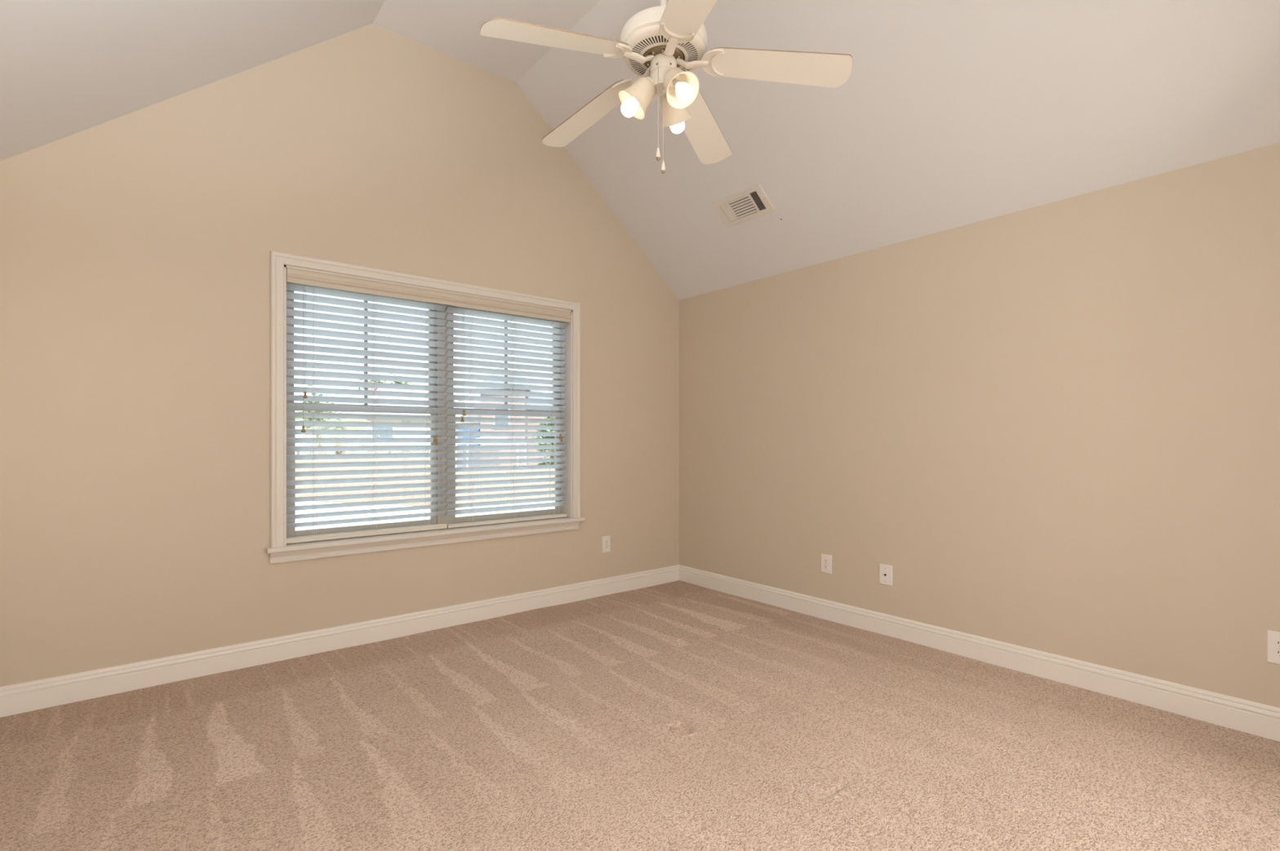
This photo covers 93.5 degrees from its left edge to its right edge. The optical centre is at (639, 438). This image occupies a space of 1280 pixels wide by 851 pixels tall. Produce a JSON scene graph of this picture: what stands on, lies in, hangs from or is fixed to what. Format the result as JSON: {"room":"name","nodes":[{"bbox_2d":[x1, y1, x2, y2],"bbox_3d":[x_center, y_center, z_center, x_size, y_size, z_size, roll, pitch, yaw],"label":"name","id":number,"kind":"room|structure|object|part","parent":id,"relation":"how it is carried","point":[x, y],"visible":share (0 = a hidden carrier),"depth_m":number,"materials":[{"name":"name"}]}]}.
{"room":"empty bedroom","nodes":[
{"label":"empty bedroom","id":0,"kind":"room"},
{"bbox_2d":[0,23,679,687],"bbox_3d":[-1.305,-0.494,4.014,4.436,4.050,0.160,0,0,-39],"label":"wall","id":1,"kind":"structure","parent":0,"point":[135,247],"depth_m":3.24,"materials":[{"name":"beige paint"}]},
{"bbox_2d":[0,564,679,717],"bbox_3d":[-1.249,1.167,3.945,4.116,0.136,0.017,0,0,-39],"label":"baseboard","id":2,"kind":"structure","parent":1,"relation":"attached to","point":[20,698],"depth_m":3.36,"materials":[{"name":"paint"}]},
{"bbox_2d":[266,250,585,564],"bbox_3d":[-1.290,-0.175,4.010,2.068,1.720,0.225,0,0,-39],"label":"window","id":3,"kind":"structure","parent":1,"relation":"in","point":[279,551],"depth_m":3.83,"materials":[{"name":"white paint"}]},
{"bbox_3d":[-1.718,-0.547,3.776,0.866,0.760,0.028,0,0,-39],"label":"sash","id":4,"kind":"part","parent":3,"relation":"part of","materials":[{"name":"plastic"}]},
{"bbox_3d":[-1.697,0.186,3.750,0.866,0.790,0.028,0,0,-39],"label":"sash","id":5,"kind":"part","parent":3,"relation":"part of","materials":[{"name":"plastic"}]},
{"bbox_3d":[-1.708,-0.179,3.763,0.918,1.556,0.082,0,0,-39],"label":"frame","id":6,"kind":"part","parent":3,"relation":"part of","materials":[{"name":"plastic"}]},
{"bbox_2d":[286,282,447,544],"bbox_3d":[-1.645,-0.180,3.702,0.931,1.550,0.083,0,0,-39],"label":"window blind","id":7,"kind":"object","parent":3,"relation":"attached to","point":[294,287],"visible":0.81,"depth_m":3.68,"materials":[{"name":"white plastic"}]},
{"bbox_3d":[-1.925,-0.483,3.444,0.002,0.822,0.014,0,0,-39],"label":"pull cord","id":8,"kind":"part","parent":7,"relation":"part of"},
{"bbox_3d":[-1.898,-0.162,3.513,0.013,1.475,0.057,0,0,-39],"label":"ladder cord","id":9,"kind":"part","parent":7,"relation":"part of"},
{"bbox_3d":[-1.654,0.579,3.712,0.931,0.032,0.054,0,0,-39],"label":"rail","id":10,"kind":"part","parent":7,"relation":"part of","materials":[{"name":"beige wood"}]},
{"bbox_3d":[-1.642,-0.162,3.721,0.013,1.475,0.057,0,0,-39],"label":"ladder cord","id":11,"kind":"part","parent":7,"relation":"part of","materials":[{"name":"white fabric"}]},
{"bbox_3d":[-1.386,-0.162,3.929,0.013,1.475,0.057,0,0,-39],"label":"ladder cord","id":12,"kind":"part","parent":7,"relation":"part of","materials":[{"name":"white fabric"}]},
{"bbox_3d":[-1.337,-0.453,3.921,0.002,0.882,0.014,0,0,-39],"label":"pull cord","id":13,"kind":"part","parent":7,"relation":"part of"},
{"bbox_2d":[286,267,570,322],"bbox_3d":[-1.249,-0.916,3.959,1.868,0.078,0.014,0,0,-39],"label":"valance","id":14,"kind":"object","parent":3,"relation":"attached to","point":[293,276],"visible":1,"depth_m":3.83,"materials":[{"name":"white wood"}]},
{"bbox_3d":[-0.975,-0.547,4.380,0.866,0.760,0.028,0,0,-39],"label":"sash","id":15,"kind":"part","parent":3,"relation":"part of","materials":[{"name":"plastic"}]},
{"bbox_3d":[-0.953,0.186,4.354,0.866,0.790,0.028,0,0,-39],"label":"sash","id":16,"kind":"part","parent":3,"relation":"part of","materials":[{"name":"plastic"}]},
{"bbox_3d":[-0.964,-0.179,4.367,0.918,1.556,0.082,0,0,-39],"label":"frame","id":17,"kind":"part","parent":3,"relation":"part of","materials":[{"name":"plastic"}]},
{"bbox_2d":[445,305,567,528],"bbox_3d":[-0.920,-0.180,4.292,0.924,1.550,0.083,0,0,-39],"label":"window blind","id":18,"kind":"object","parent":3,"relation":"attached to","point":[462,312],"visible":0.96,"depth_m":4.27,"materials":[{"name":"white plastic"}]},
{"bbox_3d":[-1.192,-0.521,4.039,0.002,0.747,0.014,0,0,-39],"label":"pull cord","id":19,"kind":"part","parent":18,"relation":"part of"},
{"bbox_3d":[-1.153,-0.162,4.119,0.013,1.475,0.057,0,0,-39],"label":"ladder cord","id":20,"kind":"part","parent":18,"relation":"part of","materials":[{"name":"white fabric"}]},
{"bbox_3d":[-0.928,0.583,4.302,0.924,0.024,0.054,0,0,-39],"label":"rail","id":21,"kind":"part","parent":18,"relation":"part of","materials":[{"name":"beige wood"}]},
{"bbox_3d":[-0.908,-0.162,4.317,0.013,1.475,0.057,0,0,-39],"label":"ladder cord","id":22,"kind":"part","parent":18,"relation":"part of","materials":[{"name":"white fabric"}]},
{"bbox_3d":[-0.656,-0.162,4.522,0.013,1.475,0.057,0,0,-39],"label":"ladder cord","id":23,"kind":"part","parent":18,"relation":"part of","materials":[{"name":"white fabric"}]},
{"bbox_3d":[-0.600,-0.463,4.520,0.002,0.862,0.014,0,0,-39],"label":"pull cord","id":24,"kind":"part","parent":18,"relation":"part of","materials":[{"name":"white fabric"}]},
{"bbox_2d":[602,535,610,553],"bbox_3d":[-0.263,0.833,4.751,0.078,0.130,0.010,0,0,-39],"label":"electrical outlet","id":25,"kind":"object","parent":1,"relation":"attached to","point":[606,540],"visible":1,"depth_m":4.75,"materials":[{"name":"plastic"}]},
{"bbox_2d":[0,580,1279,850],"bbox_3d":[0.095,1.234,2.291,4.156,0.020,4.320,0,0,-39],"label":"floor","id":26,"kind":"structure","parent":0,"point":[676,716],"depth_m":2.37,"materials":[{"name":"carpet"}]},
{"bbox_2d":[0,0,1279,300],"bbox_3d":[0.095,-1.939,2.291,4.436,1.460,4.600,0,0,-39],"label":"ceiling","id":27,"kind":"structure","parent":0,"point":[948,114],"depth_m":2.98,"materials":[{"name":"paint"}]},
{"bbox_2d":[480,0,852,173],"bbox_3d":[0.053,-1.762,2.322,1.330,1.513,1.316,0,0,-39],"label":"ceiling fan","id":28,"kind":"object","parent":27,"relation":"hanging from","point":[663,45],"visible":1,"depth_m":2.25,"materials":[{"name":"white metal"}]},
{"bbox_3d":[-0.288,-1.395,2.100,0.525,0.105,0.150,0,0,-29],"label":"fan blade","id":29,"kind":"part","parent":28,"relation":"part of","materials":[{"name":"laminate"}]},
{"bbox_3d":[-0.227,-1.395,2.605,0.525,0.105,0.150,0,0,43],"label":"fan blade","id":30,"kind":"part","parent":28,"relation":"part of","materials":[{"name":"laminate"}]},
{"bbox_3d":[-0.038,-1.274,2.305,0.071,0.082,0.063,0,0,-39],"label":"light bulb","id":31,"kind":"part","parent":28,"relation":"part of","materials":[{"name":"white glass"}]},
{"bbox_3d":[-0.018,-1.304,2.308,0.141,0.143,0.135,0,0,-39],"label":"lamp shade","id":32,"kind":"part","parent":28,"relation":"part of","materials":[{"name":"white glass"}]},
{"bbox_3d":[0.068,-1.253,2.266,0.004,0.328,0.015,0,0,0],"label":"pull chain","id":33,"kind":"part","parent":28,"relation":"part of","materials":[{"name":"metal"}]},
{"bbox_3d":[0.068,-1.069,2.261,0.016,0.049,0.016,0,0,-39],"label":"pull knob","id":34,"kind":"part","parent":28,"relation":"part of","materials":[{"name":"white ceramic"}]},
{"bbox_3d":[0.088,-1.194,2.286,0.003,0.286,0.003,0,0,-39],"label":"pull chain","id":35,"kind":"part","parent":28,"relation":"part of","materials":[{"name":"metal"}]},
{"bbox_3d":[0.088,-1.030,2.286,0.016,0.049,0.016,0,0,-39],"label":"pull knob","id":36,"kind":"part","parent":28,"relation":"part of","materials":[{"name":"white ceramic"}]},
{"bbox_3d":[0.132,-1.304,2.408,0.143,0.143,0.129,0,0,-39],"label":"lamp shade","id":37,"kind":"part","parent":28,"relation":"part of","materials":[{"name":"white glass"}]},
{"bbox_2d":[672,78,680,88],"bbox_3d":[0.134,-1.326,2.242,0.028,0.054,0.048,0,0,-39],"label":"socket","id":38,"kind":"object","parent":28,"relation":"attached to","point":[676,82],"depth_m":2.23,"materials":[{"name":"white"}]},
{"bbox_3d":[0.146,-1.274,2.425,0.075,0.082,0.061,0,0,-39],"label":"light bulb","id":39,"kind":"part","parent":28,"relation":"part of","materials":[{"name":"white glass"}]},
{"bbox_3d":[0.144,-1.304,2.224,0.133,0.143,0.144,0,0,-39],"label":"lamp shade","id":40,"kind":"part","parent":28,"relation":"part of","materials":[{"name":"white glass"}]},
{"bbox_3d":[0.158,-1.274,2.205,0.060,0.082,0.077,0,0,-39],"label":"light bulb","id":41,"kind":"part","parent":28,"relation":"part of","materials":[{"name":"white glass"}]},
{"bbox_3d":[0.173,-1.395,1.886,0.150,0.105,0.525,0,0,-11],"label":"fan blade","id":42,"kind":"part","parent":28,"relation":"part of","materials":[{"name":"laminate"}]},
{"bbox_3d":[0.272,-1.395,2.702,0.150,0.105,0.525,0,0,25],"label":"fan blade","id":43,"kind":"part","parent":28,"relation":"part of","materials":[{"name":"laminate"}]},
{"bbox_3d":[0.519,-1.395,2.258,0.525,0.105,0.150,0,0,7],"label":"fan blade","id":44,"kind":"part","parent":28,"relation":"part of","materials":[{"name":"laminate"}]},
{"bbox_2d":[712,183,774,227],"bbox_3d":[0.699,-1.579,4.101,0.162,0.138,0.421,0,0,-39],"label":"ceiling vent","id":45,"kind":"object","parent":27,"relation":"in","point":[751,202],"visible":1,"depth_m":4.09,"materials":[{"name":"metal"}]},
{"bbox_2d":[679,142,1279,707],"bbox_3d":[1.805,0.161,3.578,0.160,2.740,4.440,0,0,-39],"label":"wall","id":46,"kind":"structure","parent":0,"point":[1055,425],"depth_m":3.15,"materials":[{"name":"beige paint"}]},
{"bbox_2d":[821,554,831,573],"bbox_3d":[1.268,0.853,4.104,0.010,0.126,0.082,0,0,-39],"label":"electrical outlet","id":47,"kind":"object","parent":46,"relation":"attached to","point":[826,560],"visible":1,"depth_m":4.10,"materials":[{"name":"plastic"}]},
{"bbox_2d":[879,564,892,586],"bbox_3d":[1.536,0.853,3.771,0.013,0.128,0.086,0,0,-39],"label":"cable jack plate","id":48,"kind":"object","parent":46,"relation":"attached to","point":[885,571],"visible":1,"depth_m":3.77,"materials":[{"name":"plastic"}]},
{"bbox_2d":[679,564,1279,742],"bbox_3d":[1.686,1.167,3.584,0.017,0.136,4.280,0,0,-39],"label":"baseboard","id":49,"kind":"structure","parent":46,"relation":"attached to","point":[1260,720],"depth_m":3.13,"materials":[{"name":"paint"}]},
{"bbox_2d":[1266,630,1279,665],"bbox_3d":[2.609,0.856,2.453,0.010,0.134,0.082,0,0,-39],"label":"electrical outlet","id":50,"kind":"object","parent":46,"relation":"attached to","point":[1273,637],"visible":1,"depth_m":2.47,"materials":[{"name":"plastic"}]},
{"bbox_2d":[1275,649,1279,657],"bbox_3d":[2.607,0.875,2.451,0.004,0.027,0.034,0,0,-39],"label":"receptacle","id":51,"kind":"object","parent":50,"relation":"attached to","point":[1277,651],"depth_m":2.46,"materials":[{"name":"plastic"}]},
{"bbox_2d":[1275,640,1279,647],"bbox_3d":[2.607,0.837,2.451,0.004,0.027,0.034,0,0,-39],"label":"receptacle","id":52,"kind":"object","parent":50,"relation":"attached to","point":[1277,642],"depth_m":2.46,"materials":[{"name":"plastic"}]},
{"label":"outside","id":53,"kind":"structure","parent":0,"visible":0},
{"bbox_2d":[295,452,555,530],"bbox_3d":[-20.574,2.651,78.555,180.000,0.200,139.840,0,0,-39],"label":"lawn","id":54,"kind":"structure","parent":53,"point":[310,503],"depth_m":20.71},
{"bbox_2d":[295,384,343,446],"bbox_3d":[-21.649,-0.550,40.206,3.602,6.251,3.690,0,0,25],"label":"tree","id":55,"kind":"object","parent":54,"relation":"on","point":[313,394],"visible":0.14,"depth_m":39.90,"materials":[{"name":"green plant"}]},
{"bbox_2d":[302,418,380,454],"bbox_3d":[-13.270,0.779,26.663,3.340,3.601,3.532,0,0,-39],"label":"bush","id":56,"kind":"object","parent":54,"relation":"on","point":[330,420],"visible":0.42,"depth_m":26.52,"materials":[{"name":"green plant"}]},
{"bbox_2d":[295,457,430,506],"bbox_3d":[-12.222,1.634,24.149,10.582,1.854,0.161,0,0,20],"label":"wooden fence","id":57,"kind":"object","parent":54,"relation":"on","point":[317,477],"visible":0.2,"depth_m":23.53,"materials":[{"name":"brown wood"}]},
{"bbox_2d":[304,382,462,458],"bbox_3d":[-21.039,-1.149,51.884,12.200,7.400,9.200,0,0,0],"label":"house","id":58,"kind":"structure","parent":54,"relation":"on","point":[369,388],"depth_m":47.89,"materials":[{"name":"beige"}]},
{"bbox_3d":[-20.432,-0.449,47.812,1.600,1.200,0.035,0,0,0],"label":"pane","id":59,"kind":"part","parent":58,"relation":"part of","materials":[{"name":"glass"}]},
{"bbox_3d":[-17.032,0.901,47.858,2.200,3.300,0.055,0,0,0],"label":"garage door","id":60,"kind":"part","parent":58,"relation":"part of","materials":[{"name":"paint"}]},
{"bbox_2d":[355,374,414,390],"bbox_3d":[-24.257,-2.027,58.393,5.974,9.206,5.207,0,0,-39],"label":"tree","id":61,"kind":"object","parent":54,"relation":"on","point":[379,381],"visible":0.02,"depth_m":57.59,"materials":[{"name":"green plant"}]},
{"bbox_2d":[295,445,500,467],"bbox_3d":[-13.153,1.474,33.026,10.817,2.174,0.161,0,0,-5],"label":"wooden fence","id":62,"kind":"object","parent":54,"relation":"on","point":[497,451],"visible":0.08,"depth_m":33.02,"materials":[{"name":"wood"}]},
{"bbox_3d":[-13.150,1.431,32.996,10.817,1.640,0.040,0,0,-5],"label":"rail","id":63,"kind":"part","parent":62,"relation":"part of","materials":[{"name":"white wood"}]},
{"bbox_2d":[455,437,528,467],"bbox_3d":[-7.407,1.241,30.107,3.200,2.620,2.200,0,0,0],"label":"canopy","id":64,"kind":"object","parent":54,"relation":"on","point":[467,444],"visible":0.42,"depth_m":29.14,"materials":[{"name":"fabric"}]},
{"bbox_3d":[-8.908,1.401,31.105,0.080,2.300,0.080,0,0,0],"label":"post","id":65,"kind":"part","parent":64,"relation":"part of","materials":[{"name":"white paint"}]},
{"bbox_3d":[-5.905,1.401,29.110,0.080,2.300,0.080,0,0,0],"label":"post","id":66,"kind":"part","parent":64,"relation":"part of","materials":[{"name":"white paint"}]},
{"bbox_2d":[455,368,555,467],"bbox_3d":[-8.822,-1.149,43.723,8.300,7.400,7.800,0,0,0],"label":"house","id":67,"kind":"structure","parent":54,"relation":"on","point":[486,381],"depth_m":40.23,"materials":[{"name":"brick"}]},
{"bbox_3d":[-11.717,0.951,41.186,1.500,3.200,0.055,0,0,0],"label":"garage door","id":68,"kind":"part","parent":67,"relation":"part of","materials":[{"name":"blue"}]},
{"bbox_3d":[-9.215,-1.399,40.150,0.900,1.300,0.035,0,0,0],"label":"pane","id":69,"kind":"part","parent":67,"relation":"part of","materials":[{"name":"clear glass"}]},
{"bbox_2d":[455,468,555,503],"bbox_3d":[-3.860,1.834,25.068,8.525,1.455,0.161,0,0,-41],"label":"wooden fence","id":70,"kind":"object","parent":54,"relation":"on","point":[548,469],"visible":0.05,"depth_m":23.68,"materials":[{"name":"brown wood"}]},
{"bbox_2d":[531,417,555,465],"bbox_3d":[-4.867,0.508,33.893,2.691,4.135,2.501,0,0,-20],"label":"hedge","id":71,"kind":"object","parent":54,"relation":"on","point":[552,418],"visible":0.12,"depth_m":33.39,"materials":[{"name":"green plant"}]}
]}

